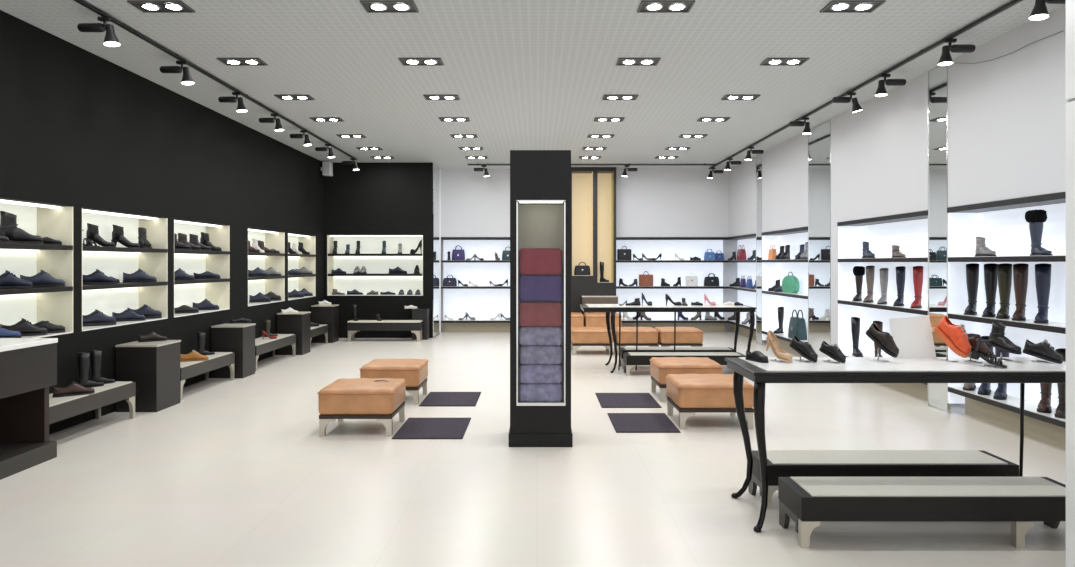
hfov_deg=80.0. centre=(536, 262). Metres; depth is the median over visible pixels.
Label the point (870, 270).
boot
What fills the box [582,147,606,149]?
recessed light
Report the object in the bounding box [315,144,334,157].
track spotlight
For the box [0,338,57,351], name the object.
countertop
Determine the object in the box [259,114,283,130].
track spotlight
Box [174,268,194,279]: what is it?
shoe
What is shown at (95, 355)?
boot
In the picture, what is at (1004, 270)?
boot
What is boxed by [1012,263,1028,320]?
boot
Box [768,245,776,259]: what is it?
tote bag
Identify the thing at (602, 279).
boot
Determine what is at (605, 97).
recessed light
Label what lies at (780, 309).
boot
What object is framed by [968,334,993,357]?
shoe
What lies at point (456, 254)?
tote bag
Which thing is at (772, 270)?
display unit
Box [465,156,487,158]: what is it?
recessed light
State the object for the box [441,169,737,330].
wall
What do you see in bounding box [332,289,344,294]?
shoe
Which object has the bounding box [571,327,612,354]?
ottoman
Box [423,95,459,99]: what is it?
recessed light
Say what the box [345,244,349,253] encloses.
boot
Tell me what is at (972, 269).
boot
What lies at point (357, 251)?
boot
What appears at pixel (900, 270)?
boot
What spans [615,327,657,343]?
cushion
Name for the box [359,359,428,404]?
ottoman
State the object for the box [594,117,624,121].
recessed light
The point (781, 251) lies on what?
boot
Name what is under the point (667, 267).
display unit
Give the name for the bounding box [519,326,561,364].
textile
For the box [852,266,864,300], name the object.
boot
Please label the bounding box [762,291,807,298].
shelf
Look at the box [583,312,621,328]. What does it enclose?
ottoman
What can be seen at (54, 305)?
shelf unit
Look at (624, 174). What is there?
track spotlight
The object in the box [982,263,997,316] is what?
boot
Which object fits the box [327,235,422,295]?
shelf unit
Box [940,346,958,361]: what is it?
stand
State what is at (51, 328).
loafer
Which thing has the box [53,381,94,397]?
shoe
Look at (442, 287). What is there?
shelf
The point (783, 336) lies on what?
shelf
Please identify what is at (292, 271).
slip
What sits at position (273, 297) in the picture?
sneaker
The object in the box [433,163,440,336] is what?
wall mirror
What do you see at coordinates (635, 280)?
boot
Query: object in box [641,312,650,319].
boot
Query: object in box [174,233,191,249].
boot
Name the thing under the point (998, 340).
boot
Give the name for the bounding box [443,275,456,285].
handbag
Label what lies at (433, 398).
floor mat
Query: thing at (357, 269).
shoe
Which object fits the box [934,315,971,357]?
sneaker
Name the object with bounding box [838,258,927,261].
shelf
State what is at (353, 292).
shoe
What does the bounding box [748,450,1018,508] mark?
bench
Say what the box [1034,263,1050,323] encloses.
boot
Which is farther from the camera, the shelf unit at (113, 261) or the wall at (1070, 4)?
the shelf unit at (113, 261)
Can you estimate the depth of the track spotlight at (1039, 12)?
4.56 m
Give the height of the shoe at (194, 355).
0.125 m
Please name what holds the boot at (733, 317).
on the display unit at (747, 268)
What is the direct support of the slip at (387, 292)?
on the shelf unit at (377, 265)
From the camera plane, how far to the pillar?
5.22 m
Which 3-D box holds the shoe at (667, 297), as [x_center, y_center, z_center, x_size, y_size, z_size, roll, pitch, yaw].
[1.929,0.515,9.050,0.232,0.169,0.083,0,0,0]
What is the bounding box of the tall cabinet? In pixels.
[571,167,617,315]
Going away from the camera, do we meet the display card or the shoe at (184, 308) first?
the display card
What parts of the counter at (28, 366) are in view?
panel, drawer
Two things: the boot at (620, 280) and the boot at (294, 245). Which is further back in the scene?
the boot at (620, 280)
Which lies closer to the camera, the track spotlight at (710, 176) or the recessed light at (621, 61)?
the recessed light at (621, 61)
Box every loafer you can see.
[33,321,64,332]
[310,322,318,326]
[789,335,817,361]
[865,323,898,357]
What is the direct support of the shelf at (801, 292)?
attached to the display unit at (772, 270)
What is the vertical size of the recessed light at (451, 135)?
0.013 m
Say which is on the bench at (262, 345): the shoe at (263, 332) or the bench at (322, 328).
the shoe at (263, 332)
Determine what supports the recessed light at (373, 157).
in the ceiling
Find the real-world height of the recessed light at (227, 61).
0.013 m
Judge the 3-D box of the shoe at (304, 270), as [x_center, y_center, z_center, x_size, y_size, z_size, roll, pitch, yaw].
[-4.425,0.137,12.155,0.323,0.151,0.113,0,0,-42]
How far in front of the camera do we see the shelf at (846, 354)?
8.51 m
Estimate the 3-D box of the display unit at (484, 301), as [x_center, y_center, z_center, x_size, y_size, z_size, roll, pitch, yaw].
[-0.835,0.473,13.869,2.436,2.051,0.362,0,0,0]
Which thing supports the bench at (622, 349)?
on the floor
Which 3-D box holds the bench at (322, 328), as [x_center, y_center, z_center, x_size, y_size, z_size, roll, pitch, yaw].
[-4.065,1.320,11.425,0.370,0.360,0.950,0,0,0]
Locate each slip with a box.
[0,236,8,242]
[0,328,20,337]
[43,237,61,244]
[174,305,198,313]
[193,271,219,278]
[230,318,250,323]
[288,269,301,274]
[380,291,395,294]
[405,305,416,308]
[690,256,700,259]
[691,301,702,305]
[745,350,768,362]
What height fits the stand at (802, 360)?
0.024 m
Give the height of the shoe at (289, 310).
0.105 m
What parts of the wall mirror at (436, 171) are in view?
edge trim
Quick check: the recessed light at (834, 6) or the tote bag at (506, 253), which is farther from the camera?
the tote bag at (506, 253)
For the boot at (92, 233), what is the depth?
6.45 m
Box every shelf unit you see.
[0,200,72,337]
[82,209,167,330]
[174,220,229,316]
[248,229,284,305]
[288,234,315,299]
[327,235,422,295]
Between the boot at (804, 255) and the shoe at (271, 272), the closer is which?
the boot at (804, 255)
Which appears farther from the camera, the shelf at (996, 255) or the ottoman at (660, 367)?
the ottoman at (660, 367)
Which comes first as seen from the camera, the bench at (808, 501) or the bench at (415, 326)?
the bench at (808, 501)
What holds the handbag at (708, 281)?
on the display unit at (667, 267)
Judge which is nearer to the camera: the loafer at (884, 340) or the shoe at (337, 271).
the loafer at (884, 340)
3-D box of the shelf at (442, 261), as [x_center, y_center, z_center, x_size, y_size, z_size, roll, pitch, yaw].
[-0.835,-0.034,13.863,2.436,0.047,0.349,0,0,0]
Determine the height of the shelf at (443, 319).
0.003 m
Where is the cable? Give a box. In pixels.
[962,31,1062,63]
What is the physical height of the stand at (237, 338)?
0.680 m
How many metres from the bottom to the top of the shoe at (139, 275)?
0.151 m
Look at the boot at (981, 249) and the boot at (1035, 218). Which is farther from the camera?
the boot at (981, 249)
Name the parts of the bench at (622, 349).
panel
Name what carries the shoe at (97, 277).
on the shelf unit at (113, 261)
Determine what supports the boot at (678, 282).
on the display unit at (667, 267)
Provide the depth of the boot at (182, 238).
8.06 m
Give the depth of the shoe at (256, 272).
10.11 m
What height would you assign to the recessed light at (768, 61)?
0.013 m
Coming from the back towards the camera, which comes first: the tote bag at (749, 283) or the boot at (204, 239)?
the tote bag at (749, 283)
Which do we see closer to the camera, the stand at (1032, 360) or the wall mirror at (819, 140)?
the stand at (1032, 360)
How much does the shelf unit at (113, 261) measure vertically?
1.159 m
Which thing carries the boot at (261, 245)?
on the shelf unit at (272, 240)
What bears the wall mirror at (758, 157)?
attached to the wall at (1007, 114)
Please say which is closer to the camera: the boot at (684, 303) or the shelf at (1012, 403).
the shelf at (1012, 403)
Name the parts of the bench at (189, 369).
leg, panel, leg, leg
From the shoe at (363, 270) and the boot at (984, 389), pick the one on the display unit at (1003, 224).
the boot at (984, 389)
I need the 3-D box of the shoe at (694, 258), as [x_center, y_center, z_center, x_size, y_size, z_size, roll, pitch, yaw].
[3.433,-0.102,13.860,0.235,0.082,0.082,0,0,0]
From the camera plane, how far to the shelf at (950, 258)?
5.56 m
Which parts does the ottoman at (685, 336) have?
board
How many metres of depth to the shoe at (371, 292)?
12.94 m
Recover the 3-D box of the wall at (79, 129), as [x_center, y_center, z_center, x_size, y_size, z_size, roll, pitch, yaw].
[-4.490,-0.255,6.300,0.460,3.510,15.800,0,0,0]
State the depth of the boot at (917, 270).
7.15 m
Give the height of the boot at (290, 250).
0.221 m
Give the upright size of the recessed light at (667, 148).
0.013 m
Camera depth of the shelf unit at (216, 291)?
8.71 m
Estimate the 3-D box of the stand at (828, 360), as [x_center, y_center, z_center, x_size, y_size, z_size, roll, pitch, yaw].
[1.784,0.593,3.880,0.056,0.012,0.080,0,0,-28]
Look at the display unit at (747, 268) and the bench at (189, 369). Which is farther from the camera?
the display unit at (747, 268)
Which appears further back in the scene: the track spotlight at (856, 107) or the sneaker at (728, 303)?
the sneaker at (728, 303)
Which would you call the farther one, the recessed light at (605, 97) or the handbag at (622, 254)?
the handbag at (622, 254)
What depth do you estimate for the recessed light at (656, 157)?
12.12 m
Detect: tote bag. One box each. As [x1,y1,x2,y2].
[452,245,464,259]
[502,247,509,259]
[704,249,714,259]
[715,250,723,259]
[737,245,746,259]
[740,276,745,286]
[746,278,752,287]
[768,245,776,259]
[788,309,806,339]
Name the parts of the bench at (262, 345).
leg, panel, leg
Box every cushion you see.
[318,378,405,414]
[360,359,427,386]
[571,327,612,343]
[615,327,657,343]
[650,357,722,384]
[666,374,753,407]
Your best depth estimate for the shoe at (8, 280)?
5.34 m
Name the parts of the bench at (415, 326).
leg, panel, leg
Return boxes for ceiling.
[0,0,1063,168]
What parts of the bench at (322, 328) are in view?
panel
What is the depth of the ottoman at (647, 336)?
10.40 m
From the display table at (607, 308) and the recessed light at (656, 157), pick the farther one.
the recessed light at (656, 157)
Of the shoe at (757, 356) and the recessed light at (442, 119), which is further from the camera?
the recessed light at (442, 119)
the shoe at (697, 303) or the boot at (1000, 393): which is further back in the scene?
the shoe at (697, 303)
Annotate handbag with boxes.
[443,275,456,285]
[574,262,589,274]
[617,246,630,259]
[639,271,652,285]
[685,273,697,285]
[704,273,718,285]
[782,272,799,292]
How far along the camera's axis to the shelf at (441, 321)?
13.69 m
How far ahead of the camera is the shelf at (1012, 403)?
5.64 m
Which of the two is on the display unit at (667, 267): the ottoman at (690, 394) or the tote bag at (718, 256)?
the tote bag at (718, 256)
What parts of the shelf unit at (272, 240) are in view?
panel, shelf, shelf, panel, panel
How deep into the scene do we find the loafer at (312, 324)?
11.46 m
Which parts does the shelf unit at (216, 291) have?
panel, shelf, shelf, panel, panel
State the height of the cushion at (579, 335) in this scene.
0.234 m
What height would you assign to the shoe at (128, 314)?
0.144 m
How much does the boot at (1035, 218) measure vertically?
0.384 m
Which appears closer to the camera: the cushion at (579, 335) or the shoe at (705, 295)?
the shoe at (705, 295)
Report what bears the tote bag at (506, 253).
on the display unit at (484, 301)
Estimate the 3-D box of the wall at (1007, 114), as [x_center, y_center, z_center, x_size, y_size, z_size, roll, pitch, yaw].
[4.325,-0.255,6.300,0.450,3.510,15.800,0,0,0]
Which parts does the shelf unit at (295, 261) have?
panel, panel, shelf, shelf, panel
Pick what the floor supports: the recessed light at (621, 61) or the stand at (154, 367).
the stand at (154, 367)
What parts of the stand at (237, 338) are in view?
panel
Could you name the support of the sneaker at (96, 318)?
on the shelf unit at (113, 261)
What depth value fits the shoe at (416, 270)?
12.89 m
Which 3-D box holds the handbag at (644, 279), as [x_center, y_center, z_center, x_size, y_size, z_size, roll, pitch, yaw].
[2.361,0.337,13.855,0.303,0.326,0.125,0,0,0]
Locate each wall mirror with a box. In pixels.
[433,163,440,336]
[756,154,763,344]
[808,119,830,356]
[928,65,950,412]
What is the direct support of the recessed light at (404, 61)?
in the ceiling
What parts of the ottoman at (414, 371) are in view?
leg, board, leg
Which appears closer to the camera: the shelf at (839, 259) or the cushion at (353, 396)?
the cushion at (353, 396)
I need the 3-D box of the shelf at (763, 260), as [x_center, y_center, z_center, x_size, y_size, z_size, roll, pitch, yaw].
[4.245,-0.034,10.670,0.314,0.047,1.954,0,0,0]
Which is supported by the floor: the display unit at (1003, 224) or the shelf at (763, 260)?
the display unit at (1003, 224)
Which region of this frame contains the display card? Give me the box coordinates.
[889,315,935,357]
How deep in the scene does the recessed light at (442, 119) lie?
8.91 m
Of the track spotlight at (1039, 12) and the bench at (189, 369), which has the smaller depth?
the track spotlight at (1039, 12)
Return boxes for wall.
[0,10,323,434]
[324,163,438,337]
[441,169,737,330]
[729,4,1067,407]
[1066,0,1074,566]
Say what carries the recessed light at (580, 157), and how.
in the ceiling
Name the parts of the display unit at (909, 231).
panel, panel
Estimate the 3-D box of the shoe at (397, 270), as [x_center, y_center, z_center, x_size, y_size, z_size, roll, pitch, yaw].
[-2.817,0.142,12.970,0.367,0.146,0.128,0,0,0]
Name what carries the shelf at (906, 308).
attached to the display unit at (909, 231)
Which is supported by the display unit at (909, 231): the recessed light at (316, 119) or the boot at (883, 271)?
the boot at (883, 271)
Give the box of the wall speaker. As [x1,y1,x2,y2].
[321,161,332,175]
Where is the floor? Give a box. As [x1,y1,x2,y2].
[0,331,1065,566]
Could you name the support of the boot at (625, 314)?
on the display unit at (667, 267)
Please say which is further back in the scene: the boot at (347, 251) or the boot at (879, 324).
the boot at (347, 251)
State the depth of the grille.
12.52 m
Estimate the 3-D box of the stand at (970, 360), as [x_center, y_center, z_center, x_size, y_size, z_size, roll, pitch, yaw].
[2.644,0.579,3.880,0.056,0.041,0.080,0,0,-28]
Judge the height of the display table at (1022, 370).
0.900 m
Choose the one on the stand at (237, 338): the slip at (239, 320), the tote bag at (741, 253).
the slip at (239, 320)
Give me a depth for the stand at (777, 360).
3.90 m
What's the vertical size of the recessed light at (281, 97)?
0.013 m
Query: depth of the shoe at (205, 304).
8.52 m
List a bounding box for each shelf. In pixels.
[441,260,509,262]
[441,286,509,288]
[441,319,509,320]
[441,321,509,322]
[616,260,727,262]
[616,286,727,288]
[622,319,726,320]
[725,319,755,328]
[727,286,755,291]
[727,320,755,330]
[728,260,755,262]
[762,259,807,261]
[762,290,807,295]
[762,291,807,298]
[762,331,791,341]
[765,331,807,341]
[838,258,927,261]
[838,300,927,314]
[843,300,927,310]
[843,353,871,356]
[845,257,927,258]
[948,256,1065,261]
[948,314,1065,333]
[948,387,1065,427]
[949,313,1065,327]
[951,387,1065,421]
[981,255,1065,256]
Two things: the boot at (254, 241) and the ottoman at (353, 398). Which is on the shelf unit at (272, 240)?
the boot at (254, 241)
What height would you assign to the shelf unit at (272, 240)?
1.159 m
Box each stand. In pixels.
[115,340,180,411]
[211,323,255,377]
[277,312,310,354]
[311,304,338,342]
[412,308,429,339]
[770,359,784,361]
[794,357,809,361]
[823,359,838,362]
[872,348,888,361]
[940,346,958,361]
[964,355,981,362]
[978,364,997,367]
[997,352,1012,360]
[1032,360,1049,362]
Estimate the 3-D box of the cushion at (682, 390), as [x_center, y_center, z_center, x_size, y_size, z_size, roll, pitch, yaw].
[1.620,1.198,6.050,0.696,0.234,0.585,0,0,0]
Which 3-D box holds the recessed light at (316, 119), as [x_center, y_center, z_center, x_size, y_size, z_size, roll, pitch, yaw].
[-2.930,-2.002,8.930,0.412,0.013,0.210,0,0,0]
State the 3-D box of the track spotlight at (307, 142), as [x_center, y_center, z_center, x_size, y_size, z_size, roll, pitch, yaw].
[-3.514,-1.861,9.531,0.321,0.226,0.118,0,0,0]
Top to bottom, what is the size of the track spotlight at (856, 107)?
0.229 m
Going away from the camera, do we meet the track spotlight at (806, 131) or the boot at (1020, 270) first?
the boot at (1020, 270)
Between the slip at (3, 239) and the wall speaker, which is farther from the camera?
the wall speaker
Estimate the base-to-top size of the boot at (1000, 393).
0.530 m
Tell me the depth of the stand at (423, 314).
12.50 m
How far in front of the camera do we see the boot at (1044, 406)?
5.34 m
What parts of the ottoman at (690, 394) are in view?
leg, leg, board, leg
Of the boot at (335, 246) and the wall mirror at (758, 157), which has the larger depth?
the boot at (335, 246)
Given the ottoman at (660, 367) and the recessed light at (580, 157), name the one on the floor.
the ottoman at (660, 367)
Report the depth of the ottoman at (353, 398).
5.53 m
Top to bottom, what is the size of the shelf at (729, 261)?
0.047 m
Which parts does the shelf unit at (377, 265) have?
panel, shelf, shelf, panel, panel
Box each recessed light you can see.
[127,0,194,12]
[217,58,267,65]
[274,95,314,99]
[310,117,343,121]
[336,134,365,137]
[356,147,382,149]
[360,0,418,12]
[370,156,394,158]
[398,58,443,65]
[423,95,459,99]
[439,117,469,121]
[450,134,477,137]
[459,147,483,149]
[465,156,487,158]
[579,156,600,158]
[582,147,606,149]
[587,134,614,137]
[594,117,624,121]
[602,95,638,99]
[616,58,660,65]
[637,0,694,12]
[655,156,678,158]
[665,147,690,149]
[678,134,707,137]
[697,117,729,121]
[721,95,759,99]
[760,58,808,65]
[820,0,885,12]
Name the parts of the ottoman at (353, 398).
leg, board, leg, leg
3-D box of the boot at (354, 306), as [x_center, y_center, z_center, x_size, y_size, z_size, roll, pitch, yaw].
[-3.500,0.955,12.341,0.088,0.308,0.204,0,0,-30]
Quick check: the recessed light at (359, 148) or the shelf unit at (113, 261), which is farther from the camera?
the recessed light at (359, 148)
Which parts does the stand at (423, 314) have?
panel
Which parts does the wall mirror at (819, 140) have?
edge trim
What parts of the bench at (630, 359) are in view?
leg, panel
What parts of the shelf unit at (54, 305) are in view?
panel, shelf, shelf, panel, panel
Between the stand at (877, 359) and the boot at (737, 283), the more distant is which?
the boot at (737, 283)
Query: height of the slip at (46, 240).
0.074 m
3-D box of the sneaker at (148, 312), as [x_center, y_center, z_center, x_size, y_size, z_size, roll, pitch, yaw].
[-4.425,0.546,7.231,0.323,0.163,0.113,0,0,-38]
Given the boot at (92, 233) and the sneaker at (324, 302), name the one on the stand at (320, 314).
the sneaker at (324, 302)
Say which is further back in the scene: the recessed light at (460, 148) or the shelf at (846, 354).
the recessed light at (460, 148)
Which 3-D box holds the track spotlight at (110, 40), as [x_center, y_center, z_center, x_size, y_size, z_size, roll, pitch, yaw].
[-3.514,-1.861,5.141,0.321,0.226,0.118,0,0,0]
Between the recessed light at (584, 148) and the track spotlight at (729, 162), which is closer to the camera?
the recessed light at (584, 148)
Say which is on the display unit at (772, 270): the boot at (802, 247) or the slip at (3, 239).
the boot at (802, 247)
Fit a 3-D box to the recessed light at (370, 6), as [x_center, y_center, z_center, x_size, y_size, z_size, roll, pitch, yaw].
[-1.150,-2.002,5.000,0.412,0.013,0.210,0,0,0]
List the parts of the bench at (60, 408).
panel, leg, leg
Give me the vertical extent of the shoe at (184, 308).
0.102 m
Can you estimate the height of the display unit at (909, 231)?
2.051 m
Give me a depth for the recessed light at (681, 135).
10.08 m
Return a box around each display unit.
[441,237,509,331]
[616,237,727,331]
[725,234,764,342]
[761,227,807,355]
[837,210,927,399]
[947,192,1065,448]
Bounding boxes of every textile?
[518,248,562,274]
[518,275,562,300]
[518,301,562,325]
[518,363,562,401]
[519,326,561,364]
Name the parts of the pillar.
frame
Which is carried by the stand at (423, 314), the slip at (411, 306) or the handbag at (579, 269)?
the slip at (411, 306)
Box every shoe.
[0,270,32,288]
[0,318,47,335]
[20,270,64,286]
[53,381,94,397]
[82,269,116,283]
[112,308,145,321]
[123,269,156,281]
[138,331,166,341]
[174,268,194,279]
[180,350,207,361]
[193,299,218,309]
[248,267,268,276]
[262,267,280,275]
[262,330,276,338]
[281,307,298,313]
[288,289,303,297]
[295,266,312,273]
[298,288,312,295]
[332,268,345,273]
[347,289,362,294]
[353,266,359,273]
[360,266,366,273]
[367,290,377,294]
[389,266,406,273]
[410,239,421,253]
[414,265,419,273]
[642,293,651,305]
[665,293,681,305]
[704,294,715,305]
[766,330,791,362]
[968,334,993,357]
[1023,339,1062,363]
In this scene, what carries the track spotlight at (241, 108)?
attached to the track at (85, 4)
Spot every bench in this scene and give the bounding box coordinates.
[49,381,135,423]
[180,352,234,400]
[255,334,295,370]
[310,324,327,349]
[347,320,422,341]
[620,347,735,368]
[623,352,745,375]
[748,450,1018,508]
[778,477,1065,547]
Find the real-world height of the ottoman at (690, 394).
0.419 m
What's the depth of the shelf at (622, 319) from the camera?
13.70 m
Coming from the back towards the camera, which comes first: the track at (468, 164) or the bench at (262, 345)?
the track at (468, 164)
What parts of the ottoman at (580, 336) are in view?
leg, board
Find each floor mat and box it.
[391,418,470,438]
[419,392,480,405]
[595,393,661,407]
[607,413,680,432]
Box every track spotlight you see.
[77,17,120,46]
[160,61,194,84]
[218,92,246,112]
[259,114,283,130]
[290,130,311,145]
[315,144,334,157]
[342,158,358,169]
[474,165,489,176]
[622,165,636,176]
[707,167,722,178]
[724,158,740,169]
[745,147,763,159]
[789,117,810,134]
[832,92,862,112]
[875,74,905,96]
[938,38,975,65]
[1028,0,1065,20]
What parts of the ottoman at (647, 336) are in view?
board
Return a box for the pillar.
[509,150,572,446]
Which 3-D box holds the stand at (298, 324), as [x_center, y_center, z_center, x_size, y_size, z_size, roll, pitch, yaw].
[-4.026,1.160,10.610,0.419,0.680,0.388,0,0,0]
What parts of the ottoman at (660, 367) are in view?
leg, board, leg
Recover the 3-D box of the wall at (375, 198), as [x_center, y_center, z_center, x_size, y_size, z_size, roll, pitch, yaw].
[-3.175,-0.255,13.250,2.169,3.510,0.900,0,0,0]
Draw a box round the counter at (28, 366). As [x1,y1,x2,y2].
[0,338,57,479]
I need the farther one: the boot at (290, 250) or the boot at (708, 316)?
the boot at (708, 316)
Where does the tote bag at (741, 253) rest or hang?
on the display unit at (747, 268)
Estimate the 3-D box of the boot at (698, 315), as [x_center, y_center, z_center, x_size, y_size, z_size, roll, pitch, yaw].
[3.446,1.102,13.860,0.234,0.255,0.083,0,0,0]
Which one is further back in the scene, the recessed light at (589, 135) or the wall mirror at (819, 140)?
the recessed light at (589, 135)
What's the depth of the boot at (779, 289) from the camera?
11.06 m
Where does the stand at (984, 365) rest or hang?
on the display table at (1022, 370)
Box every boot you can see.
[0,211,42,243]
[78,352,103,386]
[86,223,115,246]
[90,350,115,383]
[111,224,139,247]
[138,227,151,247]
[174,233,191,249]
[178,233,200,249]
[189,234,211,250]
[197,332,214,354]
[200,232,221,250]
[248,240,259,252]
[252,239,264,252]
[258,240,273,252]
[264,319,277,336]
[288,242,295,253]
[292,243,301,253]
[298,242,309,253]
[332,241,337,253]
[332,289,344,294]
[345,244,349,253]
[352,304,357,320]
[355,241,359,253]
[376,314,381,320]
[381,241,385,253]
[398,243,401,253]
[600,262,608,281]
[619,278,627,285]
[623,312,632,319]
[626,298,639,305]
[629,279,637,285]
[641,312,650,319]
[661,278,669,285]
[673,277,680,285]
[678,312,687,319]
[682,298,687,305]
[691,312,700,319]
[705,312,716,319]
[714,312,724,319]
[728,251,735,259]
[728,312,735,319]
[730,278,739,285]
[742,312,749,323]
[747,250,755,259]
[768,279,780,290]
[773,307,783,333]
[774,286,782,291]
[775,246,784,259]
[780,245,789,258]
[795,244,804,258]
[800,242,807,258]
[851,317,862,356]
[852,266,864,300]
[862,241,874,257]
[863,266,874,302]
[873,321,882,356]
[877,268,888,303]
[891,245,905,257]
[893,266,905,305]
[910,266,923,307]
[963,333,976,390]
[964,263,978,314]
[975,237,995,256]
[977,336,992,394]
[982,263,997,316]
[987,321,1021,354]
[993,348,1008,399]
[996,263,1011,318]
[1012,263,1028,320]
[1025,209,1052,255]
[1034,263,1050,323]
[1037,347,1054,412]
[1054,348,1065,418]
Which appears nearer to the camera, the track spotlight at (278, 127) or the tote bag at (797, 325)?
the track spotlight at (278, 127)
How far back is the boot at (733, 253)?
13.89 m
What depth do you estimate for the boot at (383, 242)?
12.97 m
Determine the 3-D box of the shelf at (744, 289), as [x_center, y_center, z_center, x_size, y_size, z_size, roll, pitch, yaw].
[4.245,0.526,13.015,0.314,0.047,2.044,0,0,0]
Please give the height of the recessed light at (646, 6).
0.013 m
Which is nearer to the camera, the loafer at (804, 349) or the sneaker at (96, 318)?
the loafer at (804, 349)
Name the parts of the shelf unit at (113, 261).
panel, shelf, shelf, panel, panel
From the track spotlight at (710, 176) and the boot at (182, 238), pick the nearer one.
the boot at (182, 238)
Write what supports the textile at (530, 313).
on the textile at (538, 344)
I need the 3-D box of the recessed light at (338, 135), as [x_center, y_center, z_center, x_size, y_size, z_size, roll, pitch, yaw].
[-2.930,-2.002,10.100,0.412,0.013,0.210,0,0,0]
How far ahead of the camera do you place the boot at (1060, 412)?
5.16 m
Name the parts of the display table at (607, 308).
leg, leg, leg, leg, panel, frame, leg, leg, leg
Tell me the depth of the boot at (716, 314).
13.90 m
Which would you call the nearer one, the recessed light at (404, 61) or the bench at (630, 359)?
the recessed light at (404, 61)
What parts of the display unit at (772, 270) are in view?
panel, panel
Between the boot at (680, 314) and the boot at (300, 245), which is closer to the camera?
the boot at (300, 245)
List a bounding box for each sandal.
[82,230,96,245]
[970,338,1006,367]
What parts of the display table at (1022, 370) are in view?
leg, leg, frame, panel, leg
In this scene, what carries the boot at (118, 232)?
on the shelf unit at (113, 261)
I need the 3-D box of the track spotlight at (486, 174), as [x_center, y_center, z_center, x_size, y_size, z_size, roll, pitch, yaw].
[-1.117,-1.861,12.950,0.321,0.226,0.118,0,0,0]
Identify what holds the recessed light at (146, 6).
in the ceiling
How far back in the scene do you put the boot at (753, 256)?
12.59 m
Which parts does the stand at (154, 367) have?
panel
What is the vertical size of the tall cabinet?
3.508 m
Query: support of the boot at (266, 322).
on the bench at (262, 345)
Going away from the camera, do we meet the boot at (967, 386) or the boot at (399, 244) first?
the boot at (967, 386)
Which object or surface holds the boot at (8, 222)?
on the shelf unit at (54, 305)
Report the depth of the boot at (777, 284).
11.40 m
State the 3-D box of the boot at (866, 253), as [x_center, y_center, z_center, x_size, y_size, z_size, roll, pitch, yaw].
[4.235,-0.170,8.176,0.092,0.219,0.264,0,0,2]
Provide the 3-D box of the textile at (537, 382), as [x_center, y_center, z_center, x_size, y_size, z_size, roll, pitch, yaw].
[0.029,0.992,5.367,0.367,0.310,0.271,0,0,0]
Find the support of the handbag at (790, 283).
on the display unit at (772, 270)
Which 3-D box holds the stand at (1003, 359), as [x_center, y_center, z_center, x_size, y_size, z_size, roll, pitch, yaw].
[2.885,0.577,3.960,0.056,0.046,0.080,0,0,-10]
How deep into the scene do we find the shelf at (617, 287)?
13.69 m
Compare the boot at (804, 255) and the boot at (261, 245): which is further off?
the boot at (261, 245)
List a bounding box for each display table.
[580,304,756,372]
[725,357,1065,531]
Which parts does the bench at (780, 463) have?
panel, leg, panel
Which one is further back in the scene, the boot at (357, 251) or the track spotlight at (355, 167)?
the boot at (357, 251)
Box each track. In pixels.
[74,0,356,159]
[468,164,714,165]
[709,0,1022,168]
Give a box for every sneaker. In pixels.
[82,309,115,325]
[132,304,161,318]
[249,292,270,302]
[264,291,280,300]
[318,300,331,304]
[724,301,733,305]
[819,340,845,362]
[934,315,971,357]
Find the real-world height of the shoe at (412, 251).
0.293 m
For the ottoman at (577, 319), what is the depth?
12.35 m
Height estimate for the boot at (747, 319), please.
0.229 m
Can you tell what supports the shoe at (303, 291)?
on the shelf unit at (295, 261)
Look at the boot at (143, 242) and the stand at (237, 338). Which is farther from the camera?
the stand at (237, 338)
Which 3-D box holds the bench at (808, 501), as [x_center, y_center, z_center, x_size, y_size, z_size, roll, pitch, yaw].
[2.165,1.363,3.525,1.550,0.275,0.330,0,0,0]
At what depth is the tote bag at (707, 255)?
13.82 m
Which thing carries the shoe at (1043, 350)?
on the display table at (1022, 370)
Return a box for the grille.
[323,162,329,173]
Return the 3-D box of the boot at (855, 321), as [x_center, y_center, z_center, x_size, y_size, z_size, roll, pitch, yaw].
[4.235,0.976,8.457,0.110,0.506,0.254,0,0,8]
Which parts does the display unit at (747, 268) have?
panel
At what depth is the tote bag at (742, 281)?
13.08 m
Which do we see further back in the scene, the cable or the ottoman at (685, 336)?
the ottoman at (685, 336)
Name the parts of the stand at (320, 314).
panel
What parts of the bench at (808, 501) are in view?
panel, leg, panel, leg, panel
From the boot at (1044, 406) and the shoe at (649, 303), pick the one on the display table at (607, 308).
the shoe at (649, 303)
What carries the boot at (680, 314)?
on the display unit at (667, 267)
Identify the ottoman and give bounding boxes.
[317,378,406,436]
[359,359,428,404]
[571,312,583,326]
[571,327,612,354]
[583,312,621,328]
[614,327,658,354]
[649,357,723,401]
[655,327,703,346]
[665,374,753,428]
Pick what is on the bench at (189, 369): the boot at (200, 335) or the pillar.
the boot at (200, 335)
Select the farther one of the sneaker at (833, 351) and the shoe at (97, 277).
the shoe at (97, 277)
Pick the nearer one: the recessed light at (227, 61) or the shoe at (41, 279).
the shoe at (41, 279)
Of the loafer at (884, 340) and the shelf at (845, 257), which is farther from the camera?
the shelf at (845, 257)
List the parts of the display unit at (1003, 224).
panel, panel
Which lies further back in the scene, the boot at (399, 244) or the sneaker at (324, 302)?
the boot at (399, 244)
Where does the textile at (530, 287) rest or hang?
on the textile at (530, 313)
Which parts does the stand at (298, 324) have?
panel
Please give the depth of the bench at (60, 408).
5.62 m
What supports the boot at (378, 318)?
on the bench at (415, 326)

